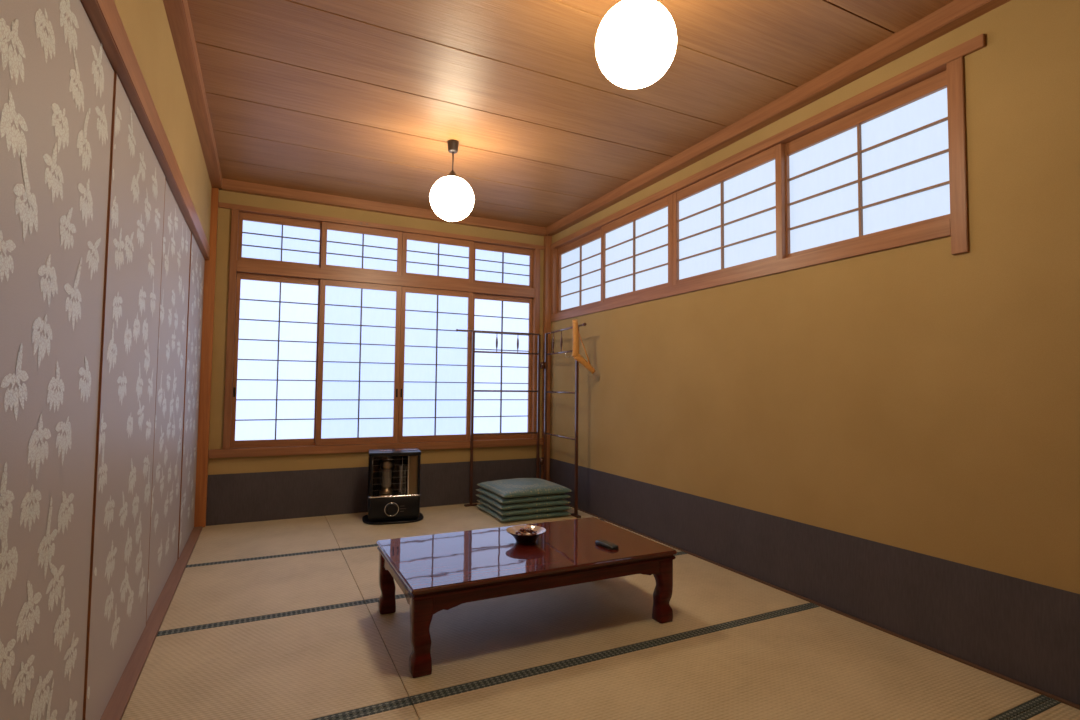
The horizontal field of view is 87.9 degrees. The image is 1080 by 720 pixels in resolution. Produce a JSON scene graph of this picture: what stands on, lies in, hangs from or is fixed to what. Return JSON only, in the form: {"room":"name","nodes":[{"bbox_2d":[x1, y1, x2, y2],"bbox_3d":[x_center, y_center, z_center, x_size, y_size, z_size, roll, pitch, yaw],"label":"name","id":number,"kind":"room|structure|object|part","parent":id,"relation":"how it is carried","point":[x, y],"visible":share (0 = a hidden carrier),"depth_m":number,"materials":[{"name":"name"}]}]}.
{"room":"traditional dwelling","nodes":[
{"label":"traditional dwelling","id":0,"kind":"room"},
{"bbox_2d":[114,0,211,242],"bbox_3d":[-1.216,-0.162,1.375,0.222,2.640,5.766,2,-3,-26],"label":"wall","id":1,"kind":"structure","parent":0,"point":[145,22],"depth_m":2.25,"materials":[{"name":"yellow paint"}]},
{"bbox_2d":[0,0,114,719],"bbox_3d":[-1.022,0.096,1.130,0.019,1.888,0.916,2,-3,-26],"label":"door","id":2,"kind":"structure","parent":1,"relation":"in","point":[57,76],"depth_m":1.18,"materials":[{"name":"grey paper"}]},
{"bbox_2d":[83,72,165,719],"bbox_3d":[-1.419,0.137,1.944,0.019,1.876,0.894,2,-3,-26],"label":"door","id":3,"kind":"structure","parent":1,"relation":"in","point":[117,614],"depth_m":1.82,"materials":[{"name":"grey paper"}]},
{"bbox_2d":[80,0,209,259],"bbox_3d":[-1.153,-0.869,1.478,0.071,0.107,5.600,2,-3,-26],"label":"trim","id":4,"kind":"structure","parent":1,"relation":"attached to","point":[103,15],"depth_m":1.78,"materials":[{"name":"brown wood"}]},
{"bbox_2d":[100,526,202,719],"bbox_3d":[-1.174,1.073,1.408,0.093,0.038,5.646,2,-3,-26],"label":"trim","id":5,"kind":"structure","parent":1,"relation":"attached to","point":[117,704],"depth_m":2.17,"materials":[{"name":"brown wood"}]},
{"bbox_2d":[146,181,190,621],"bbox_3d":[-1.837,0.173,2.781,0.019,1.876,0.976,2,-3,-26],"label":"door","id":6,"kind":"structure","parent":1,"relation":"in","point":[169,415],"depth_m":2.71,"materials":[{"name":"grey paper"}]},
{"bbox_2d":[178,233,204,558],"bbox_3d":[-2.226,0.208,3.578,0.019,1.876,0.796,2,-3,-26],"label":"door","id":7,"kind":"structure","parent":1,"relation":"in","point":[197,261],"depth_m":3.52,"materials":[{"name":"grey paper"}]},
{"bbox_2d":[163,0,222,188],"bbox_3d":[-1.105,-1.392,1.550,0.076,0.083,5.646,2,-3,-26],"label":"trim","id":8,"kind":"structure","parent":1,"relation":"attached to","point":[177,11],"depth_m":2.61,"materials":[{"name":"brown wood"}]},
{"bbox_2d":[208,190,543,523],"bbox_3d":[-1.227,-0.003,4.646,3.098,2.640,0.120,2,-3,-26],"label":"wall","id":9,"kind":"structure","parent":0,"point":[233,465],"depth_m":4.28,"materials":[{"name":"yellow paint"}]},
{"bbox_2d":[194,187,218,526],"bbox_3d":[-2.385,-0.035,3.984,0.095,2.417,0.045,2,-3,-26],"label":"trim","id":10,"kind":"structure","parent":9,"relation":"attached to","point":[210,265],"depth_m":3.97,"materials":[{"name":"brown wood"}]},
{"bbox_2d":[206,458,540,525],"bbox_3d":[-1.178,1.036,4.561,2.645,0.357,0.014,2,-3,-26],"label":"baseboard","id":11,"kind":"structure","parent":9,"relation":"attached to","point":[277,495],"depth_m":4.31,"materials":[{"name":"paper"}]},
{"bbox_2d":[208,202,544,457],"bbox_3d":[-1.176,-0.182,4.644,2.647,1.845,0.124,2,-3,-26],"label":"window","id":12,"kind":"structure","parent":9,"relation":"in","point":[240,266],"depth_m":4.45,"materials":[{"name":"brown wood"}]},
{"bbox_2d":[230,272,319,447],"bbox_3d":[-1.986,0.007,4.259,0.599,1.292,0.030,2,-3,-26],"label":"screen","id":13,"kind":"object","parent":12,"relation":"attached to","point":[274,394],"visible":0.98,"depth_m":4.25,"materials":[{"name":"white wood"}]},
{"bbox_3d":[-1.997,0.626,4.228,0.538,0.052,0.026,2,-3,-26],"label":"rail","id":14,"kind":"part","parent":13,"relation":"part of","materials":[{"name":"brown wood"}]},
{"bbox_3d":[-1.984,-0.616,4.288,0.538,0.046,0.026,2,-3,-26],"label":"rail","id":15,"kind":"part","parent":13,"relation":"part of","materials":[{"name":"brown wood"}]},
{"bbox_2d":[237,212,321,267],"bbox_3d":[-1.977,-0.908,4.304,0.599,0.368,0.028,2,-3,-26],"label":"screen","id":16,"kind":"object","parent":12,"relation":"attached to","point":[261,238],"visible":0.8,"depth_m":4.29,"materials":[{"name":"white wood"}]},
{"bbox_3d":[-1.983,-0.741,4.294,0.538,0.032,0.026,2,-3,-26],"label":"rail","id":17,"kind":"part","parent":16,"relation":"part of","materials":[{"name":"brown wood"}]},
{"bbox_3d":[-1.980,-1.065,4.310,0.538,0.054,0.026,2,-3,-26],"label":"rail","id":18,"kind":"part","parent":16,"relation":"part of","materials":[{"name":"brown wood"}]},
{"bbox_2d":[315,279,400,445],"bbox_3d":[-1.444,0.024,4.490,0.627,1.292,0.030,2,-3,-26],"label":"screen","id":19,"kind":"object","parent":12,"relation":"attached to","point":[357,402],"visible":1,"depth_m":4.49,"materials":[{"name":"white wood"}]},
{"bbox_3d":[-1.450,0.643,4.461,0.551,0.052,0.026,2,-3,-26],"label":"rail","id":20,"kind":"part","parent":19,"relation":"part of","materials":[{"name":"brown wood"}]},
{"bbox_3d":[-1.437,-0.599,4.522,0.551,0.046,0.026,2,-3,-26],"label":"rail","id":21,"kind":"part","parent":19,"relation":"part of","materials":[{"name":"brown wood"}]},
{"bbox_2d":[320,222,402,275],"bbox_3d":[-1.435,-0.891,4.536,0.627,0.368,0.028,2,-3,-26],"label":"screen","id":22,"kind":"object","parent":12,"relation":"attached to","point":[343,247],"visible":1,"depth_m":4.53,"materials":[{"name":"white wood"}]},
{"bbox_3d":[-1.436,-0.723,4.528,0.551,0.032,0.026,2,-3,-26],"label":"rail","id":23,"kind":"part","parent":22,"relation":"part of","materials":[{"name":"brown wood"}]},
{"bbox_3d":[-1.432,-1.048,4.544,0.551,0.054,0.026,2,-3,-26],"label":"rail","id":24,"kind":"part","parent":22,"relation":"part of","materials":[{"name":"brown wood"}]},
{"bbox_3d":[-1.185,0.709,4.600,2.647,0.060,0.124,2,-3,-26],"label":"sill","id":25,"kind":"part","parent":12,"relation":"part of","materials":[{"name":"brown wood"}]},
{"bbox_3d":[-1.169,-1.085,4.693,2.647,0.037,0.112,2,-3,-26],"label":"head rail","id":26,"kind":"part","parent":12,"relation":"part of","materials":[{"name":"brown wood"}]},
{"bbox_2d":[398,286,472,442],"bbox_3d":[-0.881,0.043,4.768,0.625,1.292,0.030,2,-3,-26],"label":"screen","id":27,"kind":"object","parent":12,"relation":"attached to","point":[435,367],"visible":0.95,"depth_m":4.77,"materials":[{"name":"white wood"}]},
{"bbox_3d":[-0.888,0.662,4.737,0.549,0.052,0.026,2,-3,-26],"label":"rail","id":28,"kind":"part","parent":27,"relation":"part of","materials":[{"name":"brown wood"}]},
{"bbox_3d":[-0.875,-0.579,4.798,0.549,0.046,0.026,2,-3,-26],"label":"rail","id":29,"kind":"part","parent":27,"relation":"part of","materials":[{"name":"brown wood"}]},
{"bbox_2d":[402,232,473,282],"bbox_3d":[-0.872,-0.872,4.813,0.625,0.368,0.028,2,-3,-26],"label":"screen","id":30,"kind":"object","parent":12,"relation":"attached to","point":[423,256],"visible":1,"depth_m":4.81,"materials":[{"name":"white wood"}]},
{"bbox_3d":[-0.874,-0.704,4.804,0.549,0.032,0.026,2,-3,-26],"label":"rail","id":31,"kind":"part","parent":30,"relation":"part of","materials":[{"name":"brown wood"}]},
{"bbox_3d":[-0.871,-1.029,4.820,0.549,0.054,0.026,2,-3,-26],"label":"rail","id":32,"kind":"part","parent":30,"relation":"part of","materials":[{"name":"brown wood"}]},
{"bbox_2d":[472,293,531,439],"bbox_3d":[-0.360,0.063,5.060,0.620,1.292,0.028,2,-3,-26],"label":"screen","id":33,"kind":"object","parent":12,"relation":"attached to","point":[494,412],"visible":0.73,"depth_m":5.07,"materials":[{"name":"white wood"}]},
{"bbox_3d":[-0.355,0.682,5.035,0.538,0.052,0.026,2,-3,-26],"label":"rail","id":34,"kind":"part","parent":33,"relation":"part of","materials":[{"name":"brown wood"}]},
{"bbox_3d":[-0.342,-0.559,5.096,0.538,0.046,0.026,2,-3,-26],"label":"rail","id":35,"kind":"part","parent":33,"relation":"part of","materials":[{"name":"brown wood"}]},
{"bbox_2d":[473,243,532,287],"bbox_3d":[-0.351,-0.852,5.104,0.620,0.368,0.028,2,-3,-26],"label":"screen","id":36,"kind":"object","parent":12,"relation":"attached to","point":[493,264],"visible":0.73,"depth_m":5.11,"materials":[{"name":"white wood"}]},
{"bbox_3d":[-0.341,-0.684,5.102,0.538,0.032,0.026,2,-3,-26],"label":"rail","id":37,"kind":"part","parent":36,"relation":"part of","materials":[{"name":"brown wood"}]},
{"bbox_3d":[-0.337,-1.009,5.118,0.538,0.054,0.026,2,-3,-26],"label":"rail","id":38,"kind":"part","parent":36,"relation":"part of","materials":[{"name":"brown wood"}]},
{"bbox_2d":[219,178,545,235],"bbox_3d":[-1.133,-1.241,4.657,2.756,0.083,0.060,2,-3,-26],"label":"trim","id":39,"kind":"structure","parent":9,"relation":"attached to","point":[227,184],"depth_m":4.49,"materials":[{"name":"brown wood"}]},
{"bbox_2d":[541,235,551,480],"bbox_3d":[0.061,0.049,5.186,0.064,2.417,0.048,2,-3,-26],"label":"trim","id":40,"kind":"structure","parent":9,"relation":"attached to","point":[547,239],"depth_m":5.18,"materials":[{"name":"brown wood"}]},
{"bbox_2d":[187,0,953,226],"bbox_3d":[0.132,-1.430,1.983,3.098,0.080,6.206,2,-3,-26],"label":"ceiling","id":41,"kind":"structure","parent":0,"point":[358,99],"depth_m":2.77,"materials":[{"name":"brown wood"}]},
{"bbox_2d":[430,139,473,220],"bbox_3d":[-0.531,-1.085,3.401,0.265,0.484,0.265,2,-3,-26],"label":"pendant lamp","id":42,"kind":"object","parent":41,"relation":"hanging from","point":[451,196],"visible":1,"depth_m":3.31,"materials":[{"name":"white glass"}]},
{"bbox_3d":[-0.533,-0.971,3.395,0.265,0.255,0.265,2,-3,-26],"label":"globe","id":43,"kind":"part","parent":42,"relation":"part of","materials":[{"name":"white glass"}]},
{"bbox_3d":[-0.530,-1.198,3.406,0.009,0.139,0.009,-2,-4,41],"label":"cord","id":44,"kind":"part","parent":42,"relation":"part of","materials":[{"name":"brown plastic"}]},
{"bbox_2d":[595,0,676,88],"bbox_3d":[0.317,-1.152,1.857,0.265,0.484,0.265,2,-3,-26],"label":"pendant lamp","id":45,"kind":"object","parent":41,"relation":"hanging from","point":[636,40],"visible":1,"depth_m":1.76,"materials":[{"name":"white glass"}]},
{"bbox_2d":[550,0,1079,593],"bbox_3d":[1.409,-0.072,2.666,0.120,2.640,5.766,2,-3,-26],"label":"wall","id":46,"kind":"structure","parent":0,"point":[922,397],"depth_m":2.29,"materials":[{"name":"yellow paint"}]},
{"bbox_2d":[550,33,985,321],"bbox_3d":[0.917,-0.744,3.660,0.108,0.806,3.506,2,-3,-26],"label":"window","id":47,"kind":"structure","parent":46,"relation":"in","point":[956,226],"depth_m":2.53,"materials":[{"name":"brown wood"}]},
{"bbox_2d":[557,229,600,312],"bbox_3d":[0.352,-0.741,4.831,0.028,0.613,0.804,2,-3,-26],"label":"screen","id":48,"kind":"object","parent":47,"relation":"attached to","point":[579,261],"visible":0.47,"depth_m":4.83,"materials":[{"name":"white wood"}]},
{"bbox_3d":[0.348,-0.449,4.818,0.026,0.030,0.728,2,-3,-26],"label":"rail","id":49,"kind":"part","parent":48,"relation":"part of","materials":[{"name":"brown wood"}]},
{"bbox_3d":[0.354,-1.015,4.846,0.026,0.063,0.728,2,-3,-26],"label":"rail","id":50,"kind":"part","parent":48,"relation":"part of","materials":[{"name":"brown wood"}]},
{"bbox_2d":[601,194,671,302],"bbox_3d":[0.689,-0.774,4.081,0.028,0.613,0.869,2,-3,-26],"label":"screen","id":51,"kind":"object","parent":47,"relation":"attached to","point":[636,247],"visible":0.84,"depth_m":4.05,"materials":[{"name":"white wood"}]},
{"bbox_3d":[0.685,-0.482,4.069,0.026,0.030,0.787,2,-3,-26],"label":"rail","id":52,"kind":"part","parent":51,"relation":"part of","materials":[{"name":"brown wood"}]},
{"bbox_3d":[0.691,-1.048,4.096,0.026,0.063,0.787,2,-3,-26],"label":"rail","id":53,"kind":"part","parent":51,"relation":"part of","materials":[{"name":"brown wood"}]},
{"bbox_2d":[672,143,785,284],"bbox_3d":[1.073,-0.808,3.301,0.028,0.613,0.868,2,-3,-26],"label":"screen","id":54,"kind":"object","parent":47,"relation":"attached to","point":[733,218],"visible":0.87,"depth_m":3.24,"materials":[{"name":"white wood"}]},
{"bbox_3d":[1.077,-1.083,3.312,0.026,0.063,0.785,2,-3,-26],"label":"rail","id":55,"kind":"part","parent":54,"relation":"part of","materials":[{"name":"brown wood"}]},
{"bbox_3d":[1.071,-0.516,3.285,0.026,0.030,0.785,2,-3,-26],"label":"rail","id":56,"kind":"part","parent":54,"relation":"part of","materials":[{"name":"brown wood"}]},
{"bbox_3d":[0.888,-0.449,3.704,0.102,0.066,3.377,2,-3,-26],"label":"sill","id":57,"kind":"part","parent":47,"relation":"part of","materials":[{"name":"brown wood"}]},
{"bbox_2d":[785,70,949,257],"bbox_3d":[1.468,-0.839,2.569,0.028,0.613,0.847,2,-3,-26],"label":"screen","id":58,"kind":"object","parent":47,"relation":"attached to","point":[882,167],"visible":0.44,"depth_m":2.52,"materials":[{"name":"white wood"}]},
{"bbox_3d":[1.471,-1.114,2.583,0.026,0.063,0.777,2,-3,-26],"label":"rail","id":59,"kind":"part","parent":58,"relation":"part of","materials":[{"name":"brown wood"}]},
{"bbox_3d":[1.465,-0.548,2.555,0.026,0.030,0.777,2,-3,-26],"label":"rail","id":60,"kind":"part","parent":58,"relation":"part of","materials":[{"name":"brown wood"}]},
{"bbox_2d":[546,0,1010,235],"bbox_3d":[1.317,-1.309,2.741,0.076,0.083,5.646,2,-3,-26],"label":"trim","id":61,"kind":"structure","parent":46,"relation":"attached to","point":[957,13],"depth_m":2.70,"materials":[{"name":"brown wood"}]},
{"bbox_2d":[549,458,1079,704],"bbox_3d":[1.322,0.969,2.642,0.014,0.357,5.641,2,-3,-26],"label":"baseboard","id":62,"kind":"structure","parent":46,"relation":"attached to","point":[1023,631],"depth_m":2.39,"materials":[{"name":"paint"}]},
{"bbox_2d":[565,504,1079,709],"bbox_3d":[1.316,1.158,2.605,0.018,0.036,5.596,2,-3,-26],"label":"trim","id":63,"kind":"structure","parent":46,"relation":"attached to","point":[998,675],"depth_m":2.37,"materials":[{"name":"brown wood"}]},
{"bbox_3d":[0.034,1.198,1.999,3.098,0.130,5.886,2,-3,-26],"label":"floor","id":64,"kind":"structure","parent":0,"visible":0},
{"bbox_2d":[158,549,363,633],"bbox_3d":[-1.380,1.144,2.842,0.804,0.031,0.929,2,-3,-26],"label":"mat","id":65,"kind":"object","parent":64,"relation":"on","point":[205,595],"visible":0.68,"depth_m":2.75,"materials":[{"name":"beige wicker"}]},
{"bbox_2d":[187,516,339,565],"bbox_3d":[-1.802,1.181,3.697,0.804,0.031,0.975,2,-3,-26],"label":"mat","id":66,"kind":"object","parent":64,"relation":"on","point":[260,539],"visible":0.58,"depth_m":3.61,"materials":[{"name":"beige wicker"}]},
{"bbox_2d":[121,602,409,719],"bbox_3d":[-0.974,1.108,2.019,0.804,0.031,0.904,2,-3,-26],"label":"mat","id":67,"kind":"object","parent":64,"relation":"on","point":[330,663],"visible":0.85,"depth_m":1.96,"materials":[{"name":"beige wicker"}]},
{"bbox_2d":[332,701,418,719],"bbox_3d":[-0.580,1.073,1.219,0.804,0.031,0.877,2,-3,-26],"label":"mat","id":68,"kind":"object","parent":64,"relation":"on","point":[405,710],"visible":1,"depth_m":1.71,"materials":[{"name":"beige wicker"}]},
{"bbox_2d":[325,502,601,549],"bbox_3d":[-0.588,1.223,4.294,1.900,0.031,0.975,2,-3,-26],"label":"mat","id":69,"kind":"object","parent":64,"relation":"on","point":[349,530],"visible":0.37,"depth_m":4.08,"materials":[{"name":"beige wicker"}]},
{"bbox_2d":[362,448,423,524],"bbox_3d":[-1.107,0.943,4.245,0.444,0.514,0.352,2,-3,-18],"label":"heater","id":70,"kind":"object","parent":69,"relation":"on","point":[393,474],"visible":1,"depth_m":4.17,"materials":[{"name":"black metal"}]},
{"bbox_3d":[-1.156,0.977,4.216,0.100,0.047,0.100,2,-3,-18],"label":"burner","id":71,"kind":"part","parent":70,"relation":"part of","materials":[{"name":"brown metal"}]},
{"bbox_2d":[362,513,423,524],"bbox_3d":[-1.109,1.192,4.233,0.444,0.016,0.352,2,-3,-18],"label":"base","id":72,"kind":"object","parent":70,"relation":"attached to","point":[403,519],"depth_m":4.11,"materials":[{"name":"black metal"}]},
{"bbox_3d":[-1.109,1.103,4.237,0.370,0.174,0.250,2,-3,-18],"label":"fuel tank","id":73,"kind":"part","parent":70,"relation":"part of","materials":[{"name":"black metal"}]},
{"bbox_2d":[368,455,420,496],"bbox_3d":[-1.106,0.859,4.249,0.370,0.289,0.250,2,-3,-18],"label":"grille","id":74,"kind":"object","parent":70,"relation":"attached to","point":[388,475],"depth_m":4.20,"materials":[{"name":"black metal"}]},
{"bbox_3d":[-1.104,0.702,4.257,0.374,0.026,0.254,2,-3,-18],"label":"plate","id":75,"kind":"part","parent":70,"relation":"part of","materials":[{"name":"black metal"}]},
{"bbox_3d":[-0.946,0.860,4.195,0.068,0.283,0.004,2,-3,-18],"label":"plate","id":76,"kind":"part","parent":70,"relation":"part of","materials":[{"name":"brown"}]},
{"bbox_2d":[456,323,585,517],"bbox_3d":[-0.157,0.470,4.509,0.835,1.504,0.852,2,-3,-26],"label":"clothes rack","id":77,"kind":"object","parent":69,"relation":"on","point":[543,461],"visible":0.9,"depth_m":4.81,"materials":[{"name":"black metal"}]},
{"bbox_3d":[-0.575,0.487,4.756,0.021,1.462,0.021,2,-3,-26],"label":"post","id":78,"kind":"part","parent":77,"relation":"part of","materials":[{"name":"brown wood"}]},
{"bbox_3d":[-0.356,-0.240,4.881,0.759,0.015,0.016,2,-3,-23],"label":"rail","id":79,"kind":"part","parent":77,"relation":"part of","materials":[{"name":"brown"}]},
{"bbox_3d":[-0.296,0.639,4.867,0.609,0.015,0.016,2,-3,-23],"label":"rail","id":80,"kind":"part","parent":77,"relation":"part of","materials":[{"name":"brown"}]},
{"bbox_3d":[-0.292,0.271,4.885,0.609,0.015,0.016,2,-3,-23],"label":"rail","id":81,"kind":"part","parent":77,"relation":"part of","materials":[{"name":"brown"}]},
{"bbox_3d":[-0.289,-0.062,4.901,0.609,0.015,0.016,2,-3,-23],"label":"rail","id":82,"kind":"part","parent":77,"relation":"part of","materials":[{"name":"brown"}]},
{"bbox_3d":[-0.015,0.504,4.992,0.021,1.462,0.021,2,-3,-26],"label":"post","id":83,"kind":"part","parent":77,"relation":"part of","materials":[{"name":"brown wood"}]},
{"bbox_3d":[0.050,0.499,4.991,0.021,1.474,0.021,2,-3,-26],"label":"post","id":84,"kind":"part","parent":77,"relation":"part of","materials":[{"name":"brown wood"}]},
{"bbox_3d":[0.175,-0.062,4.724,0.016,0.015,0.634,2,-3,-22],"label":"rail","id":85,"kind":"part","parent":77,"relation":"part of","materials":[{"name":"brown"}]},
{"bbox_3d":[0.167,0.639,4.690,0.016,0.015,0.634,2,-3,-22],"label":"rail","id":86,"kind":"part","parent":77,"relation":"part of","materials":[{"name":"brown"}]},
{"bbox_3d":[0.171,0.271,4.708,0.016,0.015,0.634,2,-3,-22],"label":"rail","id":87,"kind":"part","parent":77,"relation":"part of","materials":[{"name":"brown"}]},
{"bbox_3d":[0.200,-0.255,4.676,0.016,0.023,0.759,2,-3,-22],"label":"rail","id":88,"kind":"part","parent":77,"relation":"part of","materials":[{"name":"brown"}]},
{"bbox_3d":[0.288,0.473,4.404,0.021,1.474,0.021,2,-3,-26],"label":"post","id":89,"kind":"part","parent":77,"relation":"part of","materials":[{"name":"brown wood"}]},
{"bbox_2d":[565,320,594,373],"bbox_3d":[0.310,-0.102,4.333,0.276,0.417,0.035,2,-3,-26],"label":"hanger","id":90,"kind":"object","parent":77,"relation":"hanging from","point":[576,334],"visible":1,"depth_m":4.31,"materials":[{"name":"brown wood"}]},
{"bbox_2d":[476,504,570,521],"bbox_3d":[-0.142,1.199,4.489,0.584,0.046,0.570,2,-3,-26],"label":"floor cushion","id":91,"kind":"object","parent":69,"relation":"on","point":[498,516],"visible":0.46,"depth_m":4.27,"materials":[{"name":"fabric"}]},
{"bbox_2d":[477,499,570,515],"bbox_3d":[-0.138,1.155,4.494,0.584,0.046,0.570,2,-3,-25],"label":"floor cushion","id":92,"kind":"object","parent":91,"relation":"on","point":[491,506],"visible":0.44,"depth_m":4.27,"materials":[{"name":"fabric"}]},
{"bbox_2d":[476,493,570,509],"bbox_3d":[-0.145,1.112,4.495,0.584,0.046,0.570,2,-3,-26],"label":"floor cushion","id":93,"kind":"object","parent":92,"relation":"on","point":[499,505],"visible":0.47,"depth_m":4.27,"materials":[{"name":"fabric"}]},
{"bbox_2d":[476,488,570,503],"bbox_3d":[-0.143,1.068,4.500,0.584,0.046,0.570,2,-3,-26],"label":"floor cushion","id":94,"kind":"object","parent":93,"relation":"on","point":[488,493],"visible":0.38,"depth_m":4.28,"materials":[{"name":"fabric"}]},
{"bbox_2d":[477,478,571,497],"bbox_3d":[-0.133,1.008,4.501,0.584,0.079,0.570,2,-3,-26],"label":"floor cushion","id":95,"kind":"object","parent":94,"relation":"on","point":[516,487],"visible":1,"depth_m":4.34,"materials":[{"name":"fabric"}]},
{"bbox_2d":[341,520,684,601],"bbox_3d":[-0.166,1.186,3.439,1.900,0.031,0.929,2,-3,-26],"label":"mat","id":96,"kind":"object","parent":64,"relation":"on","point":[362,562],"visible":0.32,"depth_m":3.08,"materials":[{"name":"beige wicker"}]},
{"bbox_2d":[365,553,814,702],"bbox_3d":[0.240,1.150,2.616,1.900,0.031,0.904,2,-3,-26],"label":"mat","id":97,"kind":"object","parent":64,"relation":"on","point":[473,643],"visible":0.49,"depth_m":2.41,"materials":[{"name":"beige wicker"}]},
{"bbox_2d":[376,517,676,677],"bbox_3d":[-0.074,0.972,2.475,1.155,0.304,0.688,2,-3,-26],"label":"table","id":98,"kind":"object","parent":97,"relation":"on","point":[435,573],"visible":0.97,"depth_m":2.31,"materials":[{"name":"paint"}]},
{"bbox_3d":[-0.680,0.987,2.506,0.072,0.264,0.072,2,-3,-26],"label":"leg","id":99,"kind":"part","parent":98,"relation":"part of","materials":[{"name":"red paint"}]},
{"bbox_3d":[-0.418,0.964,1.976,0.072,0.264,0.072,2,-3,-26],"label":"leg","id":100,"kind":"part","parent":98,"relation":"part of","materials":[{"name":"red paint"}]},
{"bbox_2d":[506,525,545,543],"bbox_3d":[-0.064,0.797,2.540,0.185,0.052,0.185,2,-3,-26],"label":"bowl","id":101,"kind":"object","parent":98,"relation":"on","point":[522,539],"visible":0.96,"depth_m":2.52,"materials":[{"name":"black ceramic"}]},
{"bbox_3d":[-0.073,0.853,2.481,1.145,0.014,0.678,2,-3,-26],"label":"molding","id":102,"kind":"part","parent":98,"relation":"part of","materials":[{"name":"red paint"}]},
{"bbox_2d":[595,540,618,549],"bbox_3d":[0.293,0.814,2.472,0.043,0.019,0.116,3,-3,-35],"label":"remote control","id":103,"kind":"object","parent":98,"relation":"on","point":[602,543],"visible":1,"depth_m":2.46,"materials":[{"name":"grey plastic"}]},
{"bbox_3d":[0.294,0.807,2.472,0.031,0.006,0.102,3,-3,-35],"label":"plate","id":104,"kind":"part","parent":103,"relation":"part of","materials":[{"name":"grey plastic"}]},
{"bbox_3d":[0.531,0.997,2.443,0.072,0.264,0.072,2,-3,-26],"label":"leg","id":105,"kind":"part","parent":98,"relation":"part of","materials":[{"name":"red paint"}]},
{"bbox_2d":[412,605,1050,719],"bbox_3d":[0.635,1.115,1.816,1.900,0.031,0.877,2,-3,-26],"label":"mat","id":106,"kind":"object","parent":64,"relation":"on","point":[813,662],"visible":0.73,"depth_m":1.91,"materials":[{"name":"beige wicker"}]},
{"bbox_2d":[1008,699,1079,719],"bbox_3d":[1.030,1.080,1.014,1.900,0.031,0.909,2,-3,-26],"label":"mat","id":107,"kind":"object","parent":64,"relation":"on","point":[1052,709],"visible":1,"depth_m":1.76,"materials":[{"name":"beige wicker"}]}
]}

